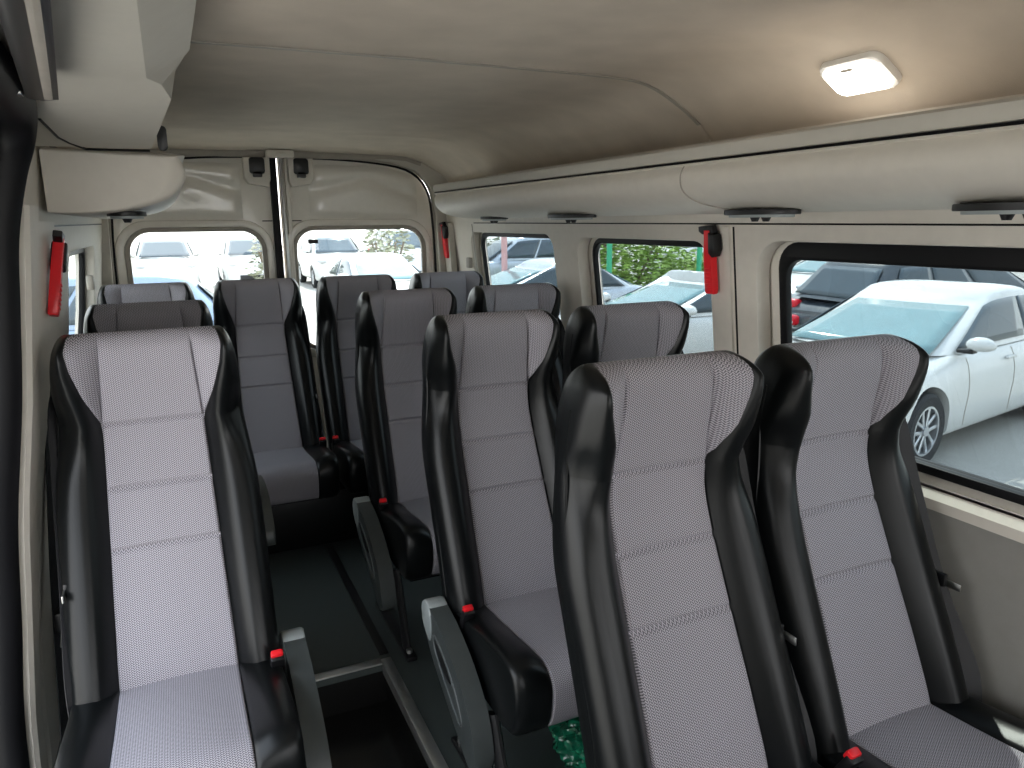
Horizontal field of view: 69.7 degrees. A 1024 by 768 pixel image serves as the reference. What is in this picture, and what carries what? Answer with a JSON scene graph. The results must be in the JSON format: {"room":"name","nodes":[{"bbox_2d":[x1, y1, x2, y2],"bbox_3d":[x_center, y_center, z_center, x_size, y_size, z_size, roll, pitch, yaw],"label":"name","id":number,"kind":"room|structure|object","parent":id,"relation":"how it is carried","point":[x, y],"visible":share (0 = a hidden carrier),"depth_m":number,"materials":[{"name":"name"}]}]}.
{"room":"vehicle interior","nodes":[
{"label":"vehicle interior","id":0,"kind":"room"},
{"bbox_2d":[23,146,101,340],"bbox_3d":[-1.483,-0.326,2.441,0.144,0.788,2.300,-6,14,-24],"label":"wall","id":1,"kind":"structure","parent":0,"point":[89,237],"depth_m":2.23,"materials":[{"name":"beige plastic"}]},
{"bbox_2d":[0,0,58,767],"bbox_3d":[-0.485,0.484,0.667,0.336,1.718,2.050,-8,15,-31],"label":"door","id":2,"kind":"structure","parent":1,"relation":"in","point":[27,76],"depth_m":1.39,"materials":[{"name":"black plastic"}]},
{"bbox_2d":[18,205,48,767],"bbox_3d":[-1.022,0.322,1.579,0.168,1.370,0.135,-6,14,-24],"label":"trim","id":3,"kind":"structure","parent":1,"relation":"attached to","point":[29,253],"depth_m":1.52,"materials":[{"name":"beige plastic"}]},
{"bbox_2d":[38,221,59,767],"bbox_3d":[-1.133,0.279,1.801,0.154,1.320,0.280,-6,14,-24],"label":"trim","id":4,"kind":"structure","parent":1,"relation":"attached to","point":[49,696],"depth_m":1.75,"materials":[{"name":"beige plastic"}]},
{"bbox_2d":[45,389,68,743],"bbox_3d":[-1.086,0.480,1.773,0.046,1.000,0.338,-5,13,-21],"label":"belt","id":5,"kind":"object","parent":1,"relation":"hanging from","point":[62,708],"visible":0.27,"depth_m":1.74,"materials":[{"name":"black fabric"}]},
{"bbox_2d":[47,230,67,316],"bbox_3d":[-1.065,-0.258,1.720,0.050,0.200,0.093,-5,13,-21],"label":"hammer","id":6,"kind":"object","parent":1,"relation":"attached to","point":[58,252],"visible":1,"depth_m":1.70,"materials":[{"name":"red plastic"}]},
{"bbox_2d":[70,248,84,333],"bbox_3d":[-1.610,-0.255,2.661,0.091,0.480,0.950,-6,14,-24],"label":"window","id":7,"kind":"structure","parent":1,"relation":"in","point":[81,252],"depth_m":3.04,"materials":[{"name":"glass"}]},
{"bbox_2d":[54,224,101,226],"bbox_3d":[-1.417,-0.516,2.386,0.004,0.012,2.180,-6,14,-24],"label":"trim","id":8,"kind":"structure","parent":1,"relation":"attached to","point":[75,224],"depth_m":2.42,"materials":[{"name":"grey plastic"}]},
{"bbox_2d":[86,275,94,289],"bbox_3d":[-1.590,-0.382,2.772,0.024,0.055,0.040,-6,14,-24],"label":"coat hook","id":9,"kind":"object","parent":1,"relation":"attached to","point":[90,283],"visible":1,"depth_m":2.76,"materials":[{"name":"beige plastic"}]},
{"bbox_2d":[49,146,78,333],"bbox_3d":[-1.537,0.125,2.513,0.171,1.820,2.300,-6,14,-24],"label":"wall","id":10,"kind":"structure","parent":0,"point":[76,255],"depth_m":3.04,"materials":[{"name":"paint"}]},
{"bbox_2d":[0,0,195,148],"bbox_3d":[-0.303,-0.338,0.235,0.428,0.215,3.200,-6,14,-24],"label":"wall","id":11,"kind":"structure","parent":0,"point":[117,61],"depth_m":1.20,"materials":[{"name":"beige plastic"}]},
{"bbox_2d":[38,118,149,151],"bbox_3d":[-0.940,-0.534,1.591,0.115,0.035,0.335,1,13,9],"label":"trim","id":12,"kind":"structure","parent":11,"relation":"attached to","point":[39,119],"depth_m":1.69,"materials":[{"name":"black rubber"}]},
{"bbox_2d":[39,147,184,222],"bbox_3d":[-1.251,-0.607,2.371,0.343,0.172,1.430,-6,14,-24],"label":"rack","id":13,"kind":"object","parent":11,"relation":"attached to","point":[126,186],"visible":1,"depth_m":1.74,"materials":[{"name":"beige plastic"}]},
{"bbox_2d":[157,126,167,151],"bbox_3d":[-0.842,-0.590,1.768,0.022,0.058,0.024,-6,14,-24],"label":"coat hook","id":14,"kind":"object","parent":13,"relation":"attached to","point":[162,142],"visible":0.76,"depth_m":1.76,"materials":[{"name":"black plastic"}]},
{"bbox_2d":[102,149,447,284],"bbox_3d":[-1.147,-0.304,3.866,1.966,1.867,0.050,-6,14,-24],"label":"wall","id":15,"kind":"structure","parent":0,"point":[428,175],"depth_m":3.96,"materials":[{"name":"beige plastic"}]},
{"bbox_2d":[113,157,276,283],"bbox_3d":[-1.555,-0.293,3.687,0.832,1.730,0.120,-6,14,-24],"label":"door","id":16,"kind":"structure","parent":15,"relation":"in","point":[216,194],"depth_m":3.60,"materials":[{"name":"paint"}]},
{"bbox_2d":[108,156,438,284],"bbox_3d":[-1.155,-0.325,3.878,1.622,1.687,0.014,-6,14,-24],"label":"trim","id":17,"kind":"structure","parent":15,"relation":"attached to","point":[199,157],"depth_m":3.88,"materials":[{"name":"black rubber"}]},
{"bbox_2d":[269,158,284,277],"bbox_3d":[-1.196,-0.329,3.858,0.036,1.680,0.020,-6,14,-24],"label":"trim","id":18,"kind":"structure","parent":15,"relation":"attached to","point":[272,161],"depth_m":3.74,"materials":[{"name":"black rubber"}]},
{"bbox_2d":[138,149,420,165],"bbox_3d":[-1.149,-1.131,3.669,1.451,0.072,0.024,-6,14,-24],"label":"trim","id":19,"kind":"structure","parent":15,"relation":"attached to","point":[186,152],"depth_m":3.68,"materials":[{"name":"beige plastic"}]},
{"bbox_2d":[265,149,293,157],"bbox_3d":[-1.141,-1.129,3.608,0.130,0.035,0.067,-6,14,-24],"label":"trim","id":20,"kind":"structure","parent":15,"relation":"attached to","point":[268,153],"depth_m":3.58,"materials":[{"name":"beige plastic"}]},
{"bbox_2d":[278,158,296,281],"bbox_3d":[-1.145,-0.334,3.880,0.046,1.660,0.022,-6,14,-24],"label":"door frame","id":21,"kind":"structure","parent":15,"relation":"attached to","point":[281,172],"depth_m":3.76,"materials":[{"name":"metal"}]},
{"bbox_2d":[276,158,434,447],"bbox_3d":[-0.769,-0.378,4.040,0.878,1.730,0.120,-6,14,-24],"label":"door","id":22,"kind":"structure","parent":15,"relation":"in","point":[324,194],"depth_m":3.88,"materials":[{"name":"paint"}]},
{"bbox_2d":[54,538,566,767],"bbox_3d":[0.071,1.081,1.479,1.960,0.030,5.950,-6,14,-24],"label":"floor","id":23,"kind":"structure","parent":0,"point":[309,592],"depth_m":2.52,"materials":[{"name":"plastic"}]},
{"bbox_2d":[83,300,275,545],"bbox_3d":[-1.017,0.335,2.235,0.487,1.120,0.690,-6,14,-24],"label":"passenger seat","id":24,"kind":"object","parent":23,"relation":"on","point":[98,318],"visible":0.16,"depth_m":2.31,"materials":[{"name":"grey fabric"}]},
{"bbox_2d":[47,325,331,767],"bbox_3d":[-0.677,0.475,1.532,0.487,1.120,0.675,-6,14,-24],"label":"passenger seat","id":25,"kind":"object","parent":23,"relation":"on","point":[172,655],"visible":1,"depth_m":1.61,"materials":[{"name":"grey fabric"}]},
{"bbox_2d":[54,659,305,767],"bbox_3d":[-0.659,0.713,1.480,0.411,0.187,0.451,-6,14,-24],"label":"seat cushion","id":26,"kind":"object","parent":25,"relation":"on","point":[128,713],"depth_m":1.44,"materials":[{"name":"grey fabric"}]},
{"bbox_2d":[267,481,368,553],"bbox_3d":[-0.828,0.531,3.375,1.780,0.240,0.420,-6,14,-24],"label":"platform","id":27,"kind":"object","parent":23,"relation":"on","point":[305,524],"visible":0.06,"depth_m":3.15,"materials":[{"name":"black plastic"}]},
{"bbox_2d":[97,282,194,303],"bbox_3d":[-1.431,0.053,2.963,0.426,0.874,0.663,-6,14,-24],"label":"passenger seat","id":28,"kind":"object","parent":27,"relation":"on","point":[170,291],"visible":0.14,"depth_m":3.08,"materials":[{"name":"grey fabric"}]},
{"bbox_2d":[213,278,339,506],"bbox_3d":[-1.028,0.009,3.143,0.426,0.874,0.663,-6,14,-24],"label":"passenger seat","id":29,"kind":"object","parent":27,"relation":"on","point":[264,320],"visible":0.7,"depth_m":3.28,"materials":[{"name":"grey fabric"}]},
{"bbox_2d":[271,444,339,506],"bbox_3d":[-0.982,0.365,3.123,0.411,0.187,0.451,-6,14,-24],"label":"seat cushion","id":30,"kind":"object","parent":29,"relation":"on","point":[299,472],"depth_m":2.98,"materials":[{"name":"grey fabric"}]},
{"bbox_2d":[316,274,396,492],"bbox_3d":[-0.621,-0.035,3.326,0.426,0.874,0.663,-6,14,-24],"label":"passenger seat","id":31,"kind":"object","parent":27,"relation":"on","point":[337,297],"visible":0.48,"depth_m":3.40,"materials":[{"name":"grey fabric"}]},
{"bbox_2d":[331,441,367,492],"bbox_3d":[-0.575,0.321,3.305,0.411,0.187,0.451,-6,14,-24],"label":"seat cushion","id":32,"kind":"object","parent":31,"relation":"on","point":[350,455],"depth_m":3.07,"materials":[{"name":"black leather"}]},
{"bbox_2d":[408,271,483,313],"bbox_3d":[-0.214,-0.080,3.508,0.426,0.874,0.663,-6,14,-24],"label":"passenger seat","id":33,"kind":"object","parent":27,"relation":"on","point":[460,283],"visible":0.06,"depth_m":3.64,"materials":[{"name":"grey fabric"}]},
{"bbox_2d":[326,545,387,654],"bbox_3d":[-0.599,0.784,2.766,0.030,0.006,0.890,-6,14,-24],"label":"trim","id":34,"kind":"structure","parent":23,"relation":"on","point":[379,644],"depth_m":2.68,"materials":[{"name":"black paint"}]},
{"bbox_2d":[317,671,428,767],"bbox_3d":[-0.274,1.117,1.701,0.367,0.129,1.360,-6,14,-24],"label":"well","id":35,"kind":"object","parent":23,"relation":"in","point":[366,726],"visible":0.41,"depth_m":2.23,"materials":[{"name":"black plastic"}]},
{"bbox_2d":[314,657,448,767],"bbox_3d":[-0.262,1.039,1.695,0.340,0.044,1.358,-6,14,-24],"label":"trim","id":36,"kind":"structure","parent":23,"relation":"attached to","point":[428,747],"depth_m":2.14,"materials":[{"name":"metal"}]},
{"bbox_2d":[352,287,457,661],"bbox_3d":[-0.301,0.252,2.583,0.487,1.120,0.675,-6,14,-24],"label":"passenger seat","id":37,"kind":"object","parent":23,"relation":"on","point":[394,523],"visible":0.59,"depth_m":2.64,"materials":[{"name":"grey fabric"}]},
{"bbox_2d":[376,502,439,579],"bbox_3d":[-0.231,0.484,2.553,0.411,0.187,0.451,-6,14,-24],"label":"seat cushion","id":38,"kind":"object","parent":37,"relation":"on","point":[407,529],"depth_m":2.34,"materials":[{"name":"black leather"}]},
{"bbox_2d":[421,309,578,767],"bbox_3d":[0.034,0.405,1.873,0.487,1.120,0.675,-6,14,-24],"label":"passenger seat","id":39,"kind":"object","parent":23,"relation":"on","point":[491,395],"visible":0.8,"depth_m":1.94,"materials":[{"name":"grey fabric"}]},
{"bbox_2d":[456,604,578,735],"bbox_3d":[0.104,0.637,1.844,0.411,0.187,0.451,-6,14,-24],"label":"seat cushion","id":40,"kind":"object","parent":39,"relation":"on","point":[519,655],"depth_m":1.66,"materials":[{"name":"black leather"}]},
{"bbox_2d":[465,282,564,392],"bbox_3d":[0.137,0.204,2.779,0.457,1.120,0.675,-6,14,-24],"label":"passenger seat","id":41,"kind":"object","parent":23,"relation":"on","point":[546,296],"visible":0.12,"depth_m":2.88,"materials":[{"name":"grey fabric"}]},
{"bbox_2d":[548,717,585,767],"bbox_3d":[0.193,0.899,1.905,0.213,0.135,0.215,3,13,17],"label":"plastic bag","id":42,"kind":"object","parent":23,"relation":"on","point":[568,744],"visible":0.29,"depth_m":1.83,"materials":[{"name":"green plastic"}]},
{"bbox_2d":[562,301,689,389],"bbox_3d":[0.471,0.357,2.070,0.457,1.120,0.675,-6,14,-24],"label":"passenger seat","id":43,"kind":"object","parent":23,"relation":"on","point":[624,331],"visible":0.16,"depth_m":2.16,"materials":[{"name":"grey fabric"}]},
{"bbox_2d":[552,350,823,767],"bbox_3d":[0.356,0.552,1.192,0.487,1.120,0.675,-6,14,-24],"label":"passenger seat","id":44,"kind":"object","parent":23,"relation":"on","point":[675,634],"visible":1,"depth_m":1.32,"materials":[{"name":"grey fabric"}]},
{"bbox_2d":[805,760,823,767],"bbox_3d":[0.425,0.785,1.162,0.411,0.187,0.451,-6,14,-24],"label":"seat cushion","id":45,"kind":"object","parent":44,"relation":"on","point":[808,763],"depth_m":1.33,"materials":[{"name":"black leather"}]},
{"bbox_2d":[743,334,1023,767],"bbox_3d":[0.793,0.505,1.388,0.457,1.120,0.675,-6,14,-24],"label":"passenger seat","id":46,"kind":"object","parent":23,"relation":"on","point":[883,661],"visible":0.91,"depth_m":1.49,"materials":[{"name":"grey fabric"}]},
{"bbox_2d":[820,696,1023,767],"bbox_3d":[0.821,0.742,1.340,0.411,0.187,0.451,-6,14,-24],"label":"seat cushion","id":47,"kind":"object","parent":46,"relation":"on","point":[873,731],"depth_m":1.40,"materials":[{"name":"grey fabric"}]},
{"bbox_2d":[56,0,1023,181],"bbox_3d":[0.065,-0.447,1.129,1.950,0.445,5.922,-6,14,-24],"label":"ceiling","id":48,"kind":"structure","parent":0,"point":[740,68],"depth_m":1.72,"materials":[{"name":"fabric"}]},
{"bbox_2d":[190,40,700,125],"bbox_3d":[-0.238,-0.711,1.740,1.700,0.115,0.014,-6,14,-24],"label":"trim","id":49,"kind":"structure","parent":48,"relation":"attached to","point":[663,94],"depth_m":1.76,"materials":[{"name":"beige plastic"}]},
{"bbox_2d":[820,51,901,95],"bbox_3d":[0.730,-0.651,1.542,0.096,0.070,0.152,-6,14,-24],"label":"ceiling lamp","id":50,"kind":"object","parent":48,"relation":"attached to","point":[870,71],"visible":1,"depth_m":1.52,"materials":[{"name":"white plastic"}]},
{"bbox_2d":[840,68,852,72],"bbox_3d":[0.695,-0.652,1.526,0.008,0.006,0.030,28,-2,-27],"label":"switch","id":51,"kind":"object","parent":50,"relation":"attached to","point":[842,70],"depth_m":1.52,"materials":[{"name":"white plastic"}]},
{"bbox_2d":[823,61,892,95],"bbox_3d":[0.724,-0.641,1.542,0.082,0.010,0.132,28,-2,-27],"label":"diffuser","id":52,"kind":"object","parent":50,"relation":"attached to","point":[847,78],"depth_m":1.53,"materials":[{"name":"white plastic"}]},
{"bbox_2d":[446,209,1023,519],"bbox_3d":[0.900,-0.154,1.575,0.145,0.796,5.900,-6,14,-24],"label":"wall","id":53,"kind":"structure","parent":0,"point":[755,245],"depth_m":2.05,"materials":[{"name":"beige plastic"}]},
{"bbox_2d":[439,222,448,257],"bbox_3d":[-0.368,-0.792,4.047,0.048,0.198,0.071,-5,13,-18],"label":"hammer","id":54,"kind":"object","parent":53,"relation":"attached to","point":[444,228],"visible":1,"depth_m":4.03,"materials":[{"name":"red plastic"}]},
{"bbox_2d":[445,222,456,271],"bbox_3d":[-0.321,-0.232,4.215,0.103,1.360,0.120,-6,14,-24],"label":"trim","id":55,"kind":"structure","parent":53,"relation":"attached to","point":[451,264],"depth_m":4.04,"materials":[{"name":"beige plastic"}]},
{"bbox_2d":[466,257,471,267],"bbox_3d":[-0.225,-0.640,3.879,0.024,0.055,0.040,-6,14,-24],"label":"coat hook","id":56,"kind":"object","parent":53,"relation":"attached to","point":[468,259],"visible":1,"depth_m":3.86,"materials":[{"name":"beige plastic"}]},
{"bbox_2d":[471,224,477,271],"bbox_3d":[-0.177,-0.555,3.841,0.074,0.550,0.006,-11,16,-40],"label":"trim","id":57,"kind":"structure","parent":53,"relation":"attached to","point":[471,224],"depth_m":3.79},
{"bbox_2d":[481,233,549,284],"bbox_3d":[0.057,-0.452,3.474,0.092,0.513,0.872,-6,14,-24],"label":"window","id":58,"kind":"structure","parent":53,"relation":"in","point":[484,236],"depth_m":3.66,"materials":[{"name":"black rubber"}]},
{"bbox_2d":[592,238,703,304],"bbox_3d":[0.496,-0.247,2.548,0.091,0.503,0.732,-6,14,-24],"label":"window","id":59,"kind":"structure","parent":53,"relation":"in","point":[599,241],"depth_m":2.65,"materials":[{"name":"black rubber"}]},
{"bbox_2d":[698,225,721,293],"bbox_3d":[0.572,-0.358,2.119,0.048,0.198,0.071,-5,13,-18],"label":"hammer","id":60,"kind":"object","parent":53,"relation":"attached to","point":[712,238],"visible":1,"depth_m":2.11,"materials":[{"name":"red plastic"}]},
{"bbox_2d":[433,96,1023,222],"bbox_3d":[0.417,-0.556,2.111,0.310,0.178,3.310,-6,14,-24],"label":"rack","id":61,"kind":"object","parent":53,"relation":"attached to","point":[968,159],"visible":1,"depth_m":1.47,"materials":[{"name":"beige plastic"}]},
{"bbox_2d":[723,227,734,352],"bbox_3d":[0.631,-0.179,2.127,0.076,0.541,0.022,-7,14,-28],"label":"trim","id":62,"kind":"structure","parent":53,"relation":"attached to","point":[726,230],"depth_m":2.10,"materials":[{"name":"beige plastic"}]},
{"bbox_2d":[732,227,738,353],"bbox_3d":[0.644,-0.174,2.106,0.069,0.540,0.005,-7,14,-28],"label":"trim","id":63,"kind":"structure","parent":53,"relation":"attached to","point":[732,227],"depth_m":2.08,"materials":[{"name":"beige plastic"}]},
{"bbox_2d":[495,223,1023,225],"bbox_3d":[0.949,-0.285,1.316,0.005,0.024,5.450,-6,14,-24],"label":"trim","id":64,"kind":"structure","parent":53,"relation":"attached to","point":[892,224],"depth_m":1.79,"materials":[{"name":"black plastic"}]},
{"bbox_2d":[779,242,1023,505],"bbox_3d":[1.012,-0.005,1.456,0.091,0.522,1.268,-6,14,-24],"label":"window","id":65,"kind":"structure","parent":53,"relation":"in","point":[952,257],"depth_m":1.62,"materials":[{"name":"black rubber"}]},
{"bbox_2d":[918,471,1023,543],"bbox_3d":[1.089,0.304,1.346,0.063,0.080,1.600,-6,14,-24],"label":"trim","id":66,"kind":"structure","parent":53,"relation":"attached to","point":[1002,524],"depth_m":1.55,"materials":[{"name":"beige plastic"}]},
{"bbox_2d":[479,94,1023,345],"bbox_3d":[0.934,0.284,1.685,0.115,1.820,5.900,-6,14,-24],"label":"wall","id":67,"kind":"structure","parent":0,"point":[774,264],"depth_m":2.04,"materials":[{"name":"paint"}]},
{"bbox_2d":[920,482,1023,719],"bbox_3d":[0.946,0.598,1.759,0.040,0.775,5.900,-6,14,-24],"label":"wall","id":68,"kind":"structure","parent":0,"point":[988,566],"depth_m":1.55,"materials":[{"name":"grey plastic"}]},
{"label":"outside","id":69,"kind":"structure","parent":0,"visible":0},
{"bbox_2d":[69,240,1023,488],"bbox_3d":[-1.374,-3.700,26.721,100.000,0.001,110.000,-6,14,-24],"label":"ground","id":70,"kind":"structure","parent":69,"point":[992,448],"depth_m":7.28,"materials":[{"name":"grey asphalt"}]},
{"bbox_2d":[69,270,213,333],"bbox_3d":[-5.753,-0.550,8.997,4.610,1.580,2.250,-6,14,-24],"label":"parked car","id":71,"kind":"object","parent":70,"relation":"on","point":[200,292],"visible":0.11,"depth_m":8.93,"materials":[{"name":"blue paint"}]},
{"bbox_2d":[130,235,203,282],"bbox_3d":[-11.389,-3.969,24.183,2.320,1.810,4.610,-6,14,-24],"label":"parked car","id":72,"kind":"object","parent":70,"relation":"on","point":[153,252],"visible":0.67,"depth_m":23.14,"materials":[{"name":"white paint"}]},
{"bbox_2d":[194,251,203,255],"bbox_3d":[-10.137,-4.227,23.797,0.310,0.158,0.145,-6,14,-24],"label":"mirror","id":73,"kind":"object","parent":72,"relation":"attached to","point":[198,253],"depth_m":23.76,"materials":[{"name":"white plastic"}]},
{"bbox_2d":[213,234,284,280],"bbox_3d":[-9.028,-4.225,25.242,2.320,1.810,4.610,-6,14,-24],"label":"parked car","id":74,"kind":"object","parent":70,"relation":"on","point":[233,256],"visible":0.41,"depth_m":24.02,"materials":[{"name":"white paint"}]},
{"bbox_2d":[213,251,223,254],"bbox_3d":[-9.601,-4.285,24.037,0.310,0.158,0.145,-6,14,-24],"label":"mirror","id":75,"kind":"object","parent":74,"relation":"attached to","point":[215,252],"depth_m":23.99,"materials":[{"name":"white plastic"}]},
{"bbox_2d":[240,274,263,279],"bbox_3d":[-8.071,-3.393,23.310,1.045,0.160,0.060,-6,14,-24],"label":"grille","id":76,"kind":"object","parent":74,"relation":"attached to","point":[242,276],"depth_m":23.16,"materials":[{"name":"black plastic"}]},
{"bbox_2d":[244,236,284,278],"bbox_3d":[-6.693,-3.322,20.335,1.175,2.123,1.221,9,16,37],"label":"leafy bush","id":77,"kind":"object","parent":70,"relation":"on","point":[259,254],"visible":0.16,"depth_m":20.14,"materials":[{"name":"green plant"}]},
{"bbox_2d":[297,233,367,287],"bbox_3d":[-6.486,-4.502,26.382,2.320,1.810,4.610,-6,14,-24],"label":"parked car","id":78,"kind":"object","parent":70,"relation":"on","point":[316,260],"visible":0.59,"depth_m":25.51,"materials":[{"name":"white paint"}]},
{"bbox_2d":[324,253,420,289],"bbox_3d":[-2.993,-2.216,16.694,2.250,1.460,4.510,-7,14,-26],"label":"parked car","id":79,"kind":"object","parent":70,"relation":"on","point":[395,265],"visible":0.27,"depth_m":16.39,"materials":[{"name":"white paint"}]},
{"bbox_2d":[362,229,416,261],"bbox_3d":[-3.451,-3.567,20.651,1.812,2.407,1.391,-6,14,-24],"label":"leafy bush","id":80,"kind":"object","parent":70,"relation":"on","point":[388,248],"visible":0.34,"depth_m":20.49,"materials":[{"name":"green plant"}]},
{"bbox_2d":[368,229,421,272],"bbox_3d":[-3.798,-4.654,26.491,2.320,2.010,4.610,-6,14,-24],"label":"parked car","id":81,"kind":"object","parent":70,"relation":"on","point":[416,262],"visible":0.16,"depth_m":25.50,"materials":[{"name":"silver metal"}]},
{"bbox_2d":[487,236,499,245],"bbox_3d":[-1.294,-4.155,23.822,2.025,2.151,1.873,-6,14,-24],"label":"leafy bush","id":82,"kind":"object","parent":70,"relation":"on","point":[497,238],"visible":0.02,"depth_m":23.75,"materials":[{"name":"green plant"}]},
{"bbox_2d":[501,237,506,270],"bbox_3d":[-0.149,-2.219,14.774,0.240,2.240,0.240,-6,14,-24],"label":"post","id":83,"kind":"object","parent":70,"relation":"on","point":[503,239],"visible":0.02,"depth_m":14.64,"materials":[{"name":"metal"}]},
{"bbox_2d":[487,237,553,275],"bbox_3d":[0.051,-3.384,21.152,4.510,1.760,2.270,-6,14,-24],"label":"parked car","id":84,"kind":"object","parent":70,"relation":"on","point":[519,250],"visible":0.15,"depth_m":20.39,"materials":[{"name":"silver metal"}]},
{"bbox_2d":[491,258,641,314],"bbox_3d":[0.312,-1.558,13.574,4.610,1.460,2.250,-6,14,-24],"label":"parked car","id":85,"kind":"object","parent":70,"relation":"on","point":[541,270],"visible":0.12,"depth_m":13.28,"materials":[{"name":"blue metal"}]},
{"bbox_2d":[606,243,611,272],"bbox_3d":[2.132,-2.391,16.152,0.240,1.940,0.240,-6,14,-24],"label":"post","id":86,"kind":"object","parent":70,"relation":"on","point":[609,246],"visible":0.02,"depth_m":16.03,"materials":[{"name":"green metal"}]},
{"bbox_2d":[600,243,701,285],"bbox_3d":[2.848,-3.121,18.289,4.490,2.454,2.916,-6,14,-24],"label":"leafy bush","id":87,"kind":"object","parent":70,"relation":"on","point":[644,253],"visible":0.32,"depth_m":17.70,"materials":[{"name":"green plant"}]},
{"bbox_2d":[642,246,703,275],"bbox_3d":[7.259,-5.072,28.246,4.610,1.860,2.320,-6,14,-24],"label":"parked car","id":88,"kind":"object","parent":70,"relation":"on","point":[690,248],"visible":0.04,"depth_m":27.01,"materials":[{"name":"white paint"}]},
{"bbox_2d":[559,270,798,353],"bbox_3d":[2.067,-0.556,10.394,3.610,2.018,2.250,-6,14,-24],"label":"parked car","id":89,"kind":"object","parent":70,"relation":"on","point":[686,288],"visible":0.2,"depth_m":9.99,"materials":[{"name":"white paint"}]},
{"bbox_2d":[603,292,610,302],"bbox_3d":[1.413,-1.293,11.018,0.145,0.158,0.310,-6,14,-24],"label":"mirror","id":90,"kind":"object","parent":89,"relation":"attached to","point":[607,296],"depth_m":10.95,"materials":[{"name":"white plastic"}]},
{"bbox_2d":[683,305,696,316],"bbox_3d":[2.225,-0.920,9.297,0.145,0.158,0.310,-6,14,-24],"label":"mirror","id":91,"kind":"object","parent":89,"relation":"attached to","point":[692,311],"depth_m":9.19,"materials":[{"name":"white plastic"}]},
{"bbox_2d":[792,314,798,325],"bbox_3d":[3.896,-0.918,10.416,0.160,0.150,0.360,-6,14,-24],"label":"tail light","id":92,"kind":"object","parent":89,"relation":"attached to","point":[795,318],"depth_m":10.26,"materials":[{"name":"red plastic"}]},
{"bbox_2d":[658,252,703,274],"bbox_3d":[4.987,-2.984,20.199,1.962,1.316,1.898,2,13,10],"label":"leafy bush","id":93,"kind":"object","parent":70,"relation":"on","point":[695,260],"visible":0.07,"depth_m":19.97,"materials":[{"name":"green plant"}]},
{"bbox_2d":[696,247,701,271],"bbox_3d":[4.358,-2.487,17.182,0.240,1.640,0.240,-6,14,-24],"label":"post","id":94,"kind":"object","parent":70,"relation":"on","point":[699,249],"visible":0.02,"depth_m":17.05,"materials":[{"name":"green metal"}]},
{"bbox_2d":[791,260,825,297],"bbox_3d":[7.623,-2.445,17.267,4.410,1.460,2.250,-8,14,-29],"label":"parked car","id":95,"kind":"object","parent":70,"relation":"on","point":[803,270],"visible":0.03,"depth_m":16.80,"materials":[{"name":"white paint"}]},
{"bbox_2d":[792,279,1023,459],"bbox_3d":[4.201,-0.316,7.783,4.710,1.460,2.250,-9,15,-35],"label":"parked car","id":96,"kind":"object","parent":70,"relation":"on","point":[971,334],"visible":0.47,"depth_m":7.12,"materials":[{"name":"white paint"}]},
{"bbox_2d":[956,337,996,353],"bbox_3d":[4.100,-0.338,6.490,0.141,0.158,0.314,-6,14,-24],"label":"mirror","id":97,"kind":"object","parent":96,"relation":"attached to","point":[977,344],"depth_m":6.43,"materials":[{"name":"white plastic"}]},
{"bbox_2d":[792,262,1023,327],"bbox_3d":[6.520,-1.184,11.216,4.610,1.630,2.320,-5,13,-20],"label":"parked car","id":98,"kind":"object","parent":70,"relation":"on","point":[832,283],"visible":0.23,"depth_m":10.38,"materials":[{"name":"paint"}]},
{"bbox_2d":[792,298,801,306],"bbox_3d":[4.209,-1.215,11.082,0.160,0.150,0.360,-5,13,-20],"label":"tail light","id":99,"kind":"object","parent":98,"relation":"attached to","point":[796,302],"depth_m":10.92,"materials":[{"name":"red plastic"}]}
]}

